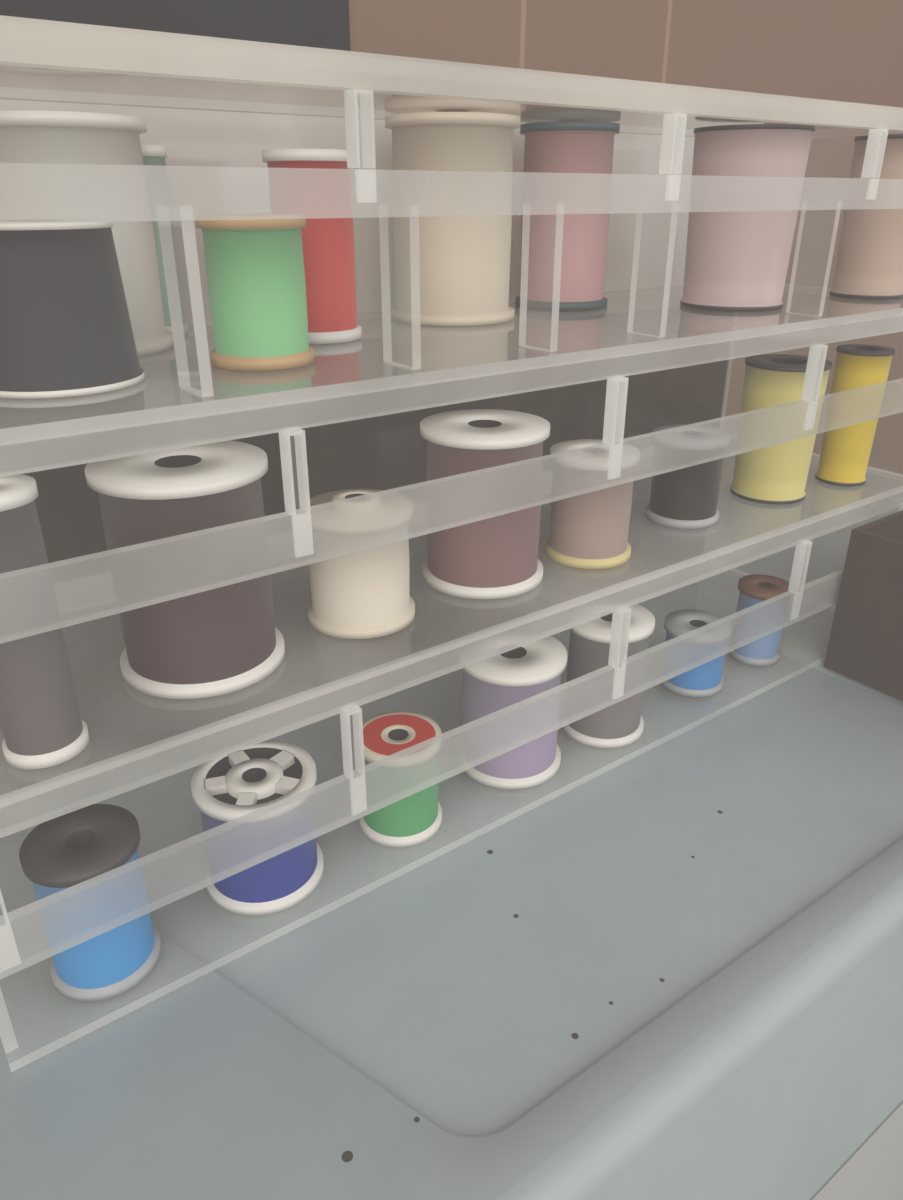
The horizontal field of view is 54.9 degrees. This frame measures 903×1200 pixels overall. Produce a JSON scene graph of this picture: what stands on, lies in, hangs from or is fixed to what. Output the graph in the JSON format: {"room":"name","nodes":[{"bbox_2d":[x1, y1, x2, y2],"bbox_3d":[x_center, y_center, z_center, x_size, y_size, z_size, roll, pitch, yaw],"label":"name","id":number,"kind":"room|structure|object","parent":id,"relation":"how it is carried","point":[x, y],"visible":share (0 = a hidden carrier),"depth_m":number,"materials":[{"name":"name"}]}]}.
{"room":"sewing room","nodes":[
{"label":"sewing room","id":0,"kind":"room"},
{"bbox_2d":[55,0,902,610],"bbox_3d":[-0.107,-0.862,0.112,3.060,2.465,0.102,-17,30,-33],"label":"wall","id":1,"kind":"structure","parent":0,"point":[834,50],"depth_m":0.51,"materials":[{"name":"brown tile"}]},
{"bbox_2d":[0,0,350,50],"bbox_3d":[-0.256,-0.333,0.142,0.549,0.388,0.032,-17,30,-33],"label":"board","id":2,"kind":"object","parent":1,"relation":"attached to","point":[325,24],"visible":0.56,"depth_m":0.34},
{"bbox_3d":[0.618,0.693,-0.246,3.264,0.051,2.542,-17,30,-33],"label":"floor","id":3,"kind":"structure","parent":0,"visible":0},
{"bbox_2d":[0,456,902,1199],"bbox_3d":[0.014,0.185,0.388,0.768,0.334,0.320,-17,30,-33],"label":"countertop","id":4,"kind":"structure","parent":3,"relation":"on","point":[676,973],"depth_m":0.21,"materials":[{"name":"grey"}]},
{"bbox_2d":[0,15,902,1071],"bbox_3d":[0.017,-0.045,0.266,0.337,0.187,0.096,-17,30,-33],"label":"rack","id":5,"kind":"object","parent":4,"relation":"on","point":[348,418],"visible":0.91,"depth_m":0.24,"materials":[{"name":"plastic"}]},
{"bbox_2d":[0,474,88,768],"bbox_3d":[-0.080,0.005,0.161,0.016,0.053,0.015,-17,30,-33],"label":"thread spool","id":6,"kind":"object","parent":5,"relation":"in","point":[42,725],"visible":1,"depth_m":0.16,"materials":[{"name":"grey fabric"}]},
{"bbox_2d":[0,219,144,398],"bbox_3d":[-0.077,-0.056,0.165,0.031,0.029,0.031,-17,30,-33],"label":"thread spool","id":7,"kind":"object","parent":5,"relation":"in","point":[66,328],"visible":1,"depth_m":0.16,"materials":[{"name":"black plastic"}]},
{"bbox_2d":[0,110,173,355],"bbox_3d":[-0.085,-0.083,0.199,0.036,0.048,0.036,-17,30,-33],"label":"thread spool","id":8,"kind":"object","parent":5,"relation":"in","point":[54,188],"visible":0.52,"depth_m":0.18,"materials":[{"name":"fabric"}]},
{"bbox_2d":[19,804,160,1001],"bbox_3d":[-0.080,0.068,0.196,0.024,0.035,0.024,-17,30,-33],"label":"thread spool","id":9,"kind":"object","parent":5,"relation":"in","point":[68,850],"visible":0.96,"depth_m":0.19,"materials":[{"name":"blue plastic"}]},
{"bbox_2d":[141,145,188,334],"bbox_3d":[-0.076,-0.091,0.221,0.013,0.044,0.013,-17,30,-33],"label":"thread spool","id":10,"kind":"object","parent":5,"relation":"in","point":[154,155],"visible":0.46,"depth_m":0.21,"materials":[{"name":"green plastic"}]},
{"bbox_2d":[84,439,284,698],"bbox_3d":[-0.058,-0.008,0.195,0.037,0.048,0.037,-17,30,-33],"label":"thread spool","id":11,"kind":"object","parent":5,"relation":"in","point":[225,639],"visible":0.97,"depth_m":0.18,"materials":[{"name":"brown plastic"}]},
{"bbox_2d":[195,214,314,370],"bbox_3d":[-0.041,-0.066,0.186,0.022,0.030,0.022,-17,30,-33],"label":"thread spool","id":12,"kind":"object","parent":5,"relation":"in","point":[255,273],"visible":0.99,"depth_m":0.18,"materials":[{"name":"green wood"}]},
{"bbox_2d":[191,740,323,914],"bbox_3d":[-0.049,0.058,0.223,0.030,0.031,0.030,-17,30,-33],"label":"thread spool","id":13,"kind":"object","parent":5,"relation":"in","point":[229,787],"visible":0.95,"depth_m":0.21,"materials":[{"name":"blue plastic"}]},
{"bbox_2d":[262,149,361,343],"bbox_3d":[-0.034,-0.087,0.215,0.022,0.043,0.022,-17,30,-33],"label":"thread spool","id":14,"kind":"object","parent":5,"relation":"in","point":[323,194],"visible":0.78,"depth_m":0.21,"materials":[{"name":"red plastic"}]},
{"bbox_2d":[300,489,414,638],"bbox_3d":[-0.023,-0.011,0.219,0.028,0.032,0.028,-17,30,-33],"label":"thread spool","id":15,"kind":"object","parent":5,"relation":"in","point":[364,594],"visible":0.88,"depth_m":0.21,"materials":[{"name":"beige fabric"}]},
{"bbox_2d":[359,711,441,846],"bbox_3d":[-0.014,0.050,0.242,0.024,0.029,0.024,-17,30,-33],"label":"thread spool","id":16,"kind":"object","parent":5,"relation":"in","point":[412,820],"visible":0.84,"depth_m":0.24,"materials":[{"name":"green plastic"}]},
{"bbox_2d":[385,112,519,325],"bbox_3d":[0.000,-0.108,0.249,0.037,0.052,0.037,-17,30,-33],"label":"thread spool","id":17,"kind":"object","parent":5,"relation":"in","point":[465,257],"visible":0.96,"depth_m":0.24,"materials":[{"name":"beige fabric"}]},
{"bbox_2d":[420,409,549,598],"bbox_3d":[0.009,-0.027,0.241,0.035,0.044,0.035,-17,30,-33],"label":"thread spool","id":18,"kind":"object","parent":5,"relation":"in","point":[496,557],"visible":0.98,"depth_m":0.23,"materials":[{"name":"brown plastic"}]},
{"bbox_2d":[458,627,566,788],"bbox_3d":[0.018,0.033,0.268,0.032,0.038,0.032,-17,30,-33],"label":"thread spool","id":19,"kind":"object","parent":5,"relation":"in","point":[501,681],"visible":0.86,"depth_m":0.26,"materials":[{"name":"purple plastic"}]},
{"bbox_2d":[515,121,619,310],"bbox_3d":[0.036,-0.121,0.277,0.030,0.053,0.030,-17,30,-33],"label":"thread spool","id":20,"kind":"object","parent":5,"relation":"in","point":[557,150],"visible":0.92,"depth_m":0.27,"materials":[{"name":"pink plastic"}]},
{"bbox_2d":[545,439,639,568],"bbox_3d":[0.041,-0.029,0.258,0.026,0.032,0.026,-17,30,-33],"label":"thread spool","id":21,"kind":"object","parent":5,"relation":"in","point":[590,530],"visible":0.89,"depth_m":0.25,"materials":[{"name":"pink fabric"}]},
{"bbox_2d":[560,598,654,747],"bbox_3d":[0.051,0.024,0.284,0.028,0.040,0.028,-17,30,-33],"label":"thread spool","id":22,"kind":"object","parent":5,"relation":"in","point":[620,724],"visible":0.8,"depth_m":0.28,"materials":[{"name":"grey fabric"}]},
{"bbox_2d":[645,424,729,528],"bbox_3d":[0.078,-0.041,0.288,0.024,0.029,0.024,-17,30,-33],"label":"thread spool","id":23,"kind":"object","parent":5,"relation":"in","point":[685,498],"visible":0.94,"depth_m":0.28,"materials":[{"name":"grey fabric"}]},
{"bbox_2d":[658,609,731,696],"bbox_3d":[0.088,0.019,0.314,0.023,0.024,0.023,-17,30,-33],"label":"thread spool","id":24,"kind":"object","parent":5,"relation":"in","point":[707,679],"visible":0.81,"depth_m":0.31,"materials":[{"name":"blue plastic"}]},
{"bbox_2d":[680,124,814,310],"bbox_3d":[0.093,-0.122,0.279,0.036,0.052,0.036,-17,30,-33],"label":"thread spool","id":25,"kind":"object","parent":5,"relation":"in","point":[738,259],"visible":0.99,"depth_m":0.27,"materials":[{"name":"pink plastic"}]},
{"bbox_2d":[729,574,790,665],"bbox_3d":[0.117,0.008,0.331,0.019,0.030,0.019,-17,30,-33],"label":"thread spool","id":26,"kind":"object","parent":5,"relation":"in","point":[754,589],"visible":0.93,"depth_m":0.33,"materials":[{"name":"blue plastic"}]},
{"bbox_2d":[730,354,831,503],"bbox_3d":[0.115,-0.060,0.308,0.028,0.047,0.028,-17,30,-33],"label":"thread spool","id":27,"kind":"object","parent":5,"relation":"in","point":[778,473],"visible":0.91,"depth_m":0.30,"materials":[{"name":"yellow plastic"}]},
{"bbox_2d":[815,344,894,485],"bbox_3d":[0.149,-0.068,0.323,0.019,0.049,0.019,-17,30,-33],"label":"thread spool","id":28,"kind":"object","parent":5,"relation":"in","point":[845,451],"visible":0.96,"depth_m":0.32,"materials":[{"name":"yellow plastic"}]},
{"bbox_2d":[829,134,902,298],"bbox_3d":[0.151,-0.134,0.306,0.026,0.051,0.026,-17,30,-33],"label":"thread spool","id":29,"kind":"object","parent":5,"relation":"in","point":[869,263],"visible":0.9,"depth_m":0.30,"materials":[{"name":"fabric"}]},
{"bbox_2d":[823,510,902,700],"bbox_3d":[0.218,-0.004,0.331,0.131,0.056,0.075,-17,30,-33],"label":"cardboard box","id":30,"kind":"object","parent":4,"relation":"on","point":[865,644],"visible":1,"depth_m":0.31,"materials":[{"name":"brown cardboard"}]}
]}

